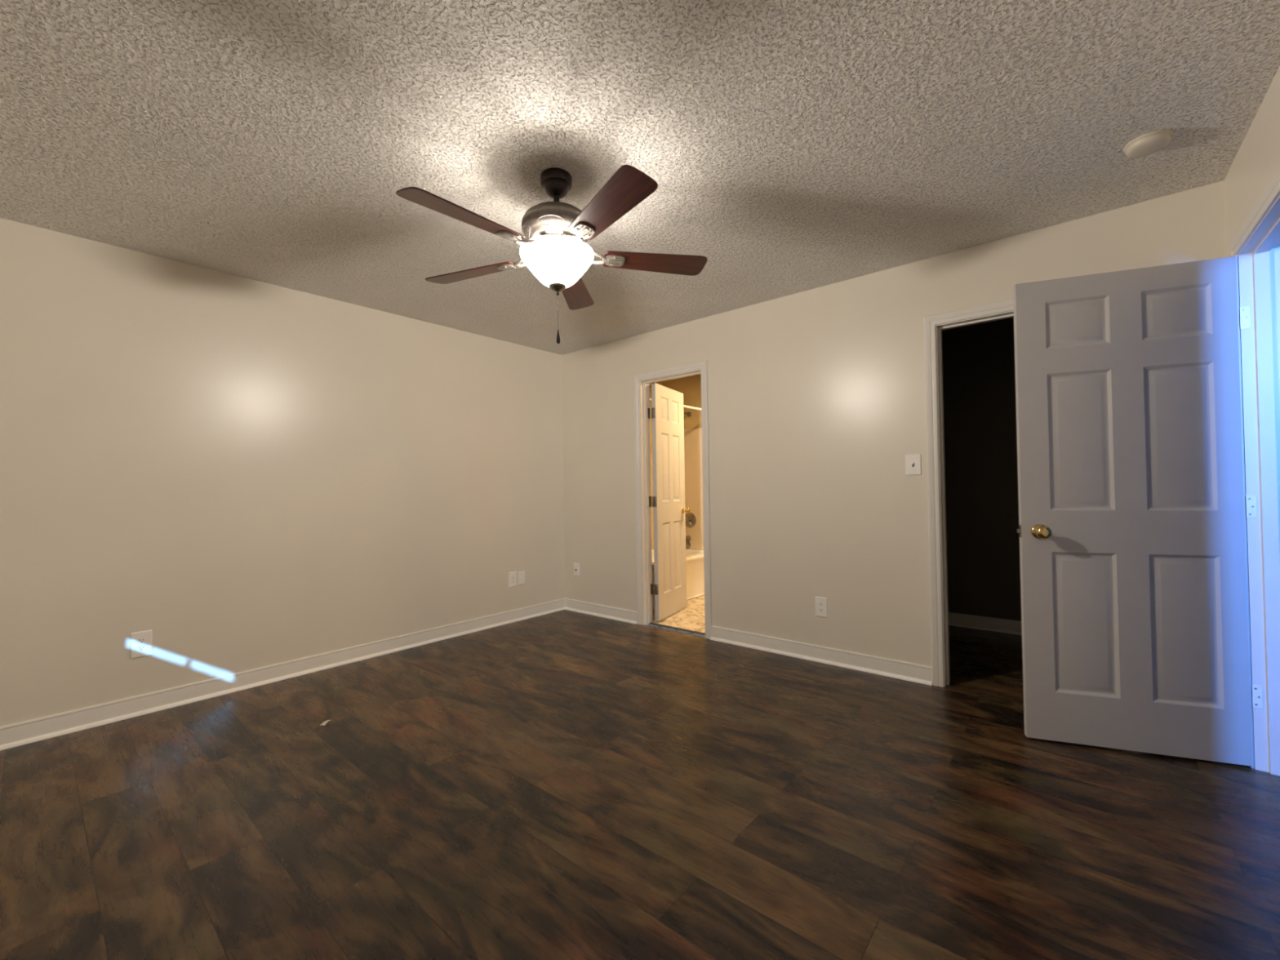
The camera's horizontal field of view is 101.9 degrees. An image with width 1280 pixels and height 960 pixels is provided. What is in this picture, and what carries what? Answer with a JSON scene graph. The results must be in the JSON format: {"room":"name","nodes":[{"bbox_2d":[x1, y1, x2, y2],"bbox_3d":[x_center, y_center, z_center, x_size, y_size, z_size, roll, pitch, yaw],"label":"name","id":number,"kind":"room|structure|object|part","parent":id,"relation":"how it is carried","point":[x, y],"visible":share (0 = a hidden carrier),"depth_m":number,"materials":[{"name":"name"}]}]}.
{"room":"empty bedroom","nodes":[
{"label":"empty bedroom","id":0,"kind":"room"},
{"bbox_2d":[0,217,564,726],"bbox_3d":[-2.054,0.041,3.524,0.115,2.500,4.185,-2,-1,40],"label":"wall","id":1,"kind":"structure","parent":0,"point":[243,473],"depth_m":3.04,"materials":[{"name":"beige paint"}]},
{"bbox_2d":[130,630,151,658],"bbox_3d":[-2.621,0.864,2.730,0.008,0.133,0.083,-2,-1,40],"label":"wall outlet","id":2,"kind":"object","parent":1,"relation":"attached to","point":[140,642],"visible":1,"depth_m":2.73,"materials":[{"name":"white plastic"}]},
{"bbox_2d":[137,644,146,651],"bbox_3d":[-2.619,0.883,2.728,0.002,0.027,0.034,-2,-1,40],"label":"receptacle","id":3,"kind":"object","parent":2,"relation":"attached to","point":[140,647],"depth_m":2.73,"materials":[{"name":"white plastic"}]},
{"bbox_2d":[137,637,146,643],"bbox_3d":[-2.619,0.844,2.729,0.002,0.027,0.034,-2,-1,40],"label":"receptacle","id":4,"kind":"object","parent":2,"relation":"attached to","point":[140,640],"depth_m":2.73,"materials":[{"name":"white plastic"}]},
{"bbox_2d":[0,598,564,750],"bbox_3d":[-1.981,1.179,3.462,0.029,0.100,3.950,-2,-1,40],"label":"baseboard","id":5,"kind":"structure","parent":1,"relation":"attached to","point":[24,732],"depth_m":3.01,"materials":[{"name":"white wood"}]},
{"bbox_2d":[508,571,516,587],"bbox_3d":[-1.108,0.866,4.524,0.008,0.130,0.081,-2,-1,40],"label":"wall outlet","id":6,"kind":"object","parent":1,"relation":"attached to","point":[512,575],"visible":1,"depth_m":4.52,"materials":[{"name":"white plastic"}]},
{"bbox_2d":[518,570,524,585],"bbox_3d":[-1.046,0.868,4.598,0.007,0.115,0.070,-2,-1,40],"label":"blank plate","id":7,"kind":"object","parent":1,"relation":"attached to","point":[521,574],"visible":1,"depth_m":4.59,"materials":[{"name":"white plastic"}]},
{"bbox_2d":[0,595,1279,959],"bbox_3d":[0.891,1.194,2.041,6.350,0.062,5.920,-2,-1,40],"label":"floor","id":8,"kind":"structure","parent":0,"point":[563,784],"depth_m":1.79,"materials":[{"name":"laminate"}]},
{"bbox_2d":[320,720,331,725],"bbox_3d":[-1.559,1.203,2.582,0.026,0.011,0.057,-1,-1,8],"label":"paper scrap","id":9,"kind":"object","parent":8,"relation":"on","point":[325,722],"visible":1,"depth_m":2.57,"materials":[{"name":"white paper"}]},
{"bbox_2d":[649,622,705,635],"bbox_3d":[0.312,1.203,4.207,0.601,0.005,0.040,-2,-1,40],"label":"threshold","id":10,"kind":"object","parent":8,"relation":"on","point":[651,623],"visible":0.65,"depth_m":4.20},
{"bbox_2d":[651,548,704,610],"bbox_3d":[0.117,1.011,5.441,0.788,0.428,1.458,-2,-1,40],"label":"bathtub","id":11,"kind":"object","parent":8,"relation":"on","point":[694,557],"visible":0.06,"depth_m":5.39,"materials":[{"name":"white ceramic"}]},
{"bbox_2d":[0,0,1279,355],"bbox_3d":[-0.388,-1.295,2.122,4.525,0.080,4.185,-2,-1,40],"label":"ceiling","id":12,"kind":"structure","parent":0,"point":[792,147],"depth_m":1.87,"materials":[{"name":"white paint"}]},
{"bbox_2d":[395,164,707,343],"bbox_3d":[-0.369,-0.908,2.108,1.259,0.694,1.208,-2,-1,40],"label":"ceiling fan","id":13,"kind":"object","parent":12,"relation":"hanging from","point":[557,229],"visible":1,"depth_m":2.06,"materials":[{"name":"brown wood"}]},
{"bbox_3d":[-0.608,-0.922,1.817,0.136,0.006,0.455,14,10,38],"label":"blade","id":14,"kind":"part","parent":13,"relation":"part of","materials":[{"name":"brown wood"}]},
{"bbox_3d":[-0.736,-0.915,2.296,0.455,0.006,0.136,-2,11,21],"label":"blade","id":15,"kind":"part","parent":13,"relation":"part of","materials":[{"name":"brown wood"}]},
{"bbox_3d":[-0.341,-0.870,2.145,0.010,0.136,0.010,-2,-1,40],"label":"rod","id":16,"kind":"part","parent":13,"relation":"part of","materials":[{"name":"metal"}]},
{"bbox_3d":[-0.339,-0.691,2.142,0.005,0.146,0.005,-1,-1,25],"label":"pull chain","id":17,"kind":"part","parent":13,"relation":"part of","materials":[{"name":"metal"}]},
{"bbox_3d":[-0.320,-0.928,2.567,0.136,0.006,0.455,-13,-1,3],"label":"blade","id":18,"kind":"part","parent":13,"relation":"part of","materials":[{"name":"brown wood"}]},
{"bbox_3d":[-0.112,-0.939,1.791,0.136,0.006,0.455,14,-9,-32],"label":"blade","id":19,"kind":"part","parent":13,"relation":"part of","materials":[{"name":"brown wood"}]},
{"bbox_3d":[0.066,-0.943,2.255,0.455,0.006,0.136,-2,-13,-15],"label":"blade","id":20,"kind":"part","parent":13,"relation":"part of","materials":[{"name":"brown wood"}]},
{"bbox_2d":[1123,128,1173,158],"bbox_3d":[1.938,-1.274,1.982,0.136,0.036,0.136,-2,-1,40],"label":"smoke detector","id":21,"kind":"object","parent":12,"relation":"attached to","point":[1148,144],"visible":1,"depth_m":1.96,"materials":[{"name":"plastic"}]},
{"bbox_2d":[648,317,1021,621],"bbox_3d":[1.488,-0.005,4.343,4.575,2.490,1.635,-2,-1,40],"label":"wall","id":22,"kind":"structure","parent":0,"point":[984,564],"depth_m":4.09,"materials":[{"name":"paint"}]},
{"bbox_2d":[648,398,701,410],"bbox_3d":[0.383,-0.751,5.202,0.068,0.068,1.518,-2,-1,40],"label":"shower rod","id":23,"kind":"object","parent":22,"relation":"attached to","point":[650,399],"visible":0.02,"depth_m":5.36,"materials":[{"name":"white metal"}]},
{"bbox_2d":[684,412,691,419],"bbox_3d":[0.516,-0.738,5.970,0.066,0.107,0.173,-2,-1,40],"label":"shower fixture","id":24,"kind":"object","parent":22,"relation":"attached to","point":[688,414],"visible":0.53,"depth_m":6.02,"materials":[{"name":"silver metal"}]},
{"bbox_2d":[684,427,703,550],"bbox_3d":[0.595,0.318,5.994,0.831,1.816,0.030,-2,-1,40],"label":"tub surround","id":25,"kind":"object","parent":22,"relation":"attached to","point":[693,437],"visible":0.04,"depth_m":5.97,"materials":[{"name":"white plastic"}]},
{"bbox_2d":[685,541,690,548],"bbox_3d":[0.551,0.751,6.016,0.080,0.080,0.013,-2,-1,40],"label":"overflow plate","id":26,"kind":"object","parent":25,"relation":"attached to","point":[687,543],"visible":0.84,"depth_m":6.01,"materials":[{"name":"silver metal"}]},
{"bbox_2d":[685,535,691,541],"bbox_3d":[0.519,0.677,5.966,0.068,0.068,0.139,-2,-1,40],"label":"tub spout","id":27,"kind":"object","parent":25,"relation":"attached to","point":[688,538],"visible":0.49,"depth_m":5.98,"materials":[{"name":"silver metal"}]},
{"bbox_2d":[685,512,696,527],"bbox_3d":[0.555,0.464,5.985,0.176,0.176,0.064,-2,-1,40],"label":"shower valve","id":28,"kind":"object","parent":25,"relation":"attached to","point":[691,520],"visible":0.87,"depth_m":5.97,"materials":[{"name":"silver metal"}]},
{"bbox_3d":[0.561,0.475,5.970,0.092,0.087,0.048,-2,-1,40],"label":"handle","id":29,"kind":"part","parent":28,"relation":"part of","materials":[{"name":"silver metal"}]},
{"bbox_2d":[948,612,1022,635],"bbox_3d":[2.922,1.111,3.855,1.580,0.100,0.029,-2,-1,40],"label":"baseboard","id":30,"kind":"structure","parent":22,"relation":"attached to","point":[978,622],"depth_m":4.05,"materials":[{"name":"wood"}]},
{"bbox_3d":[2.919,1.152,3.850,1.580,0.019,0.017,-2,-1,40],"label":"shoe moulding","id":31,"kind":"part","parent":30,"relation":"part of","materials":[{"name":"white wood"}]},
{"bbox_2d":[561,180,1226,666],"bbox_3d":[0.943,-0.002,3.658,4.295,2.500,0.115,-2,-1,40],"label":"wall","id":32,"kind":"structure","parent":0,"point":[816,396],"depth_m":3.39,"materials":[{"name":"beige paint"}]},
{"bbox_2d":[573,562,579,575],"bbox_3d":[-0.601,0.838,4.871,0.078,0.117,0.019,-2,-1,40],"label":"cable jack","id":33,"kind":"object","parent":32,"relation":"attached to","point":[576,566],"visible":1,"depth_m":4.87,"materials":[{"name":"white plastic"}]},
{"bbox_2d":[564,598,637,624],"bbox_3d":[-0.376,1.173,4.674,0.921,0.100,0.029,-2,-1,40],"label":"baseboard","id":34,"kind":"structure","parent":32,"relation":"attached to","point":[602,611],"depth_m":4.64,"materials":[{"name":"white wood"}]},
{"bbox_3d":[-0.375,1.213,4.665,0.909,0.019,0.017,-2,-1,40],"label":"shoe moulding","id":35,"kind":"part","parent":34,"relation":"part of","materials":[{"name":"white wood"}]},
{"bbox_2d":[650,382,689,621],"bbox_3d":[0.294,0.187,4.666,0.111,2.028,0.617,-1,-1,28],"label":"door","id":36,"kind":"structure","parent":32,"relation":"in","point":[668,500],"depth_m":4.63,"materials":[{"name":"white paint"}]},
{"bbox_3d":[0.432,0.287,4.873,0.068,0.066,0.066,-1,-1,28],"label":"knob","id":37,"kind":"part","parent":36,"relation":"part of","materials":[{"name":"gold metal"}]},
{"bbox_2d":[633,360,711,639],"bbox_3d":[0.282,0.153,4.206,0.731,2.106,0.136,-2,-1,40],"label":"door frame","id":38,"kind":"structure","parent":32,"relation":"attached to","point":[642,381],"depth_m":4.36,"materials":[{"name":"white paint"}]},
{"bbox_2d":[710,625,932,685],"bbox_3d":[1.098,1.132,3.430,1.475,0.100,0.029,-2,-1,40],"label":"baseboard","id":39,"kind":"structure","parent":32,"relation":"attached to","point":[907,671],"depth_m":3.33,"materials":[{"name":"white wood"}]},
{"bbox_2d":[814,596,827,617],"bbox_3d":[1.178,0.827,3.378,0.080,0.127,0.008,-2,-1,40],"label":"wall outlet","id":40,"kind":"object","parent":32,"relation":"attached to","point":[821,603],"visible":1,"depth_m":3.37,"materials":[{"name":"white plastic"}]},
{"bbox_2d":[905,453,921,475],"bbox_3d":[1.590,-0.089,3.025,0.083,0.122,0.019,-2,-1,40],"label":"light switch","id":41,"kind":"object","parent":32,"relation":"attached to","point":[913,462],"visible":1,"depth_m":3.02,"materials":[{"name":"white plastic"}]},
{"bbox_2d":[923,298,1013,687],"bbox_3d":[2.024,0.105,2.735,0.882,2.106,0.132,-2,-1,40],"label":"door frame","id":42,"kind":"structure","parent":32,"relation":"attached to","point":[934,325],"depth_m":2.95,"materials":[{"name":"white wood"}]},
{"bbox_2d":[1223,66,1279,257],"bbox_3d":[1.316,-0.052,0.681,0.115,2.500,4.185,-2,-1,40],"label":"wall","id":43,"kind":"structure","parent":0,"point":[1256,162],"depth_m":1.87,"materials":[{"name":"beige paint"}]},
{"bbox_2d":[1013,256,1252,766],"bbox_3d":[2.055,0.124,2.214,0.754,2.028,0.172,-1,-1,20],"label":"door","id":44,"kind":"structure","parent":43,"relation":"in","point":[1134,609],"depth_m":2.19,"materials":[{"name":"white paint"}]},
{"bbox_3d":[1.759,0.228,2.269,0.066,0.066,0.068,-1,-1,20],"label":"knob","id":45,"kind":"part","parent":44,"relation":"part of","materials":[{"name":"gold metal"}]},
{"bbox_2d":[1228,167,1279,775],"bbox_3d":[2.204,0.088,1.743,0.132,2.106,0.888,-2,-1,40],"label":"door frame","id":46,"kind":"structure","parent":43,"relation":"attached to","point":[1255,247],"depth_m":2.03,"materials":[{"name":"white paint"}]}
]}

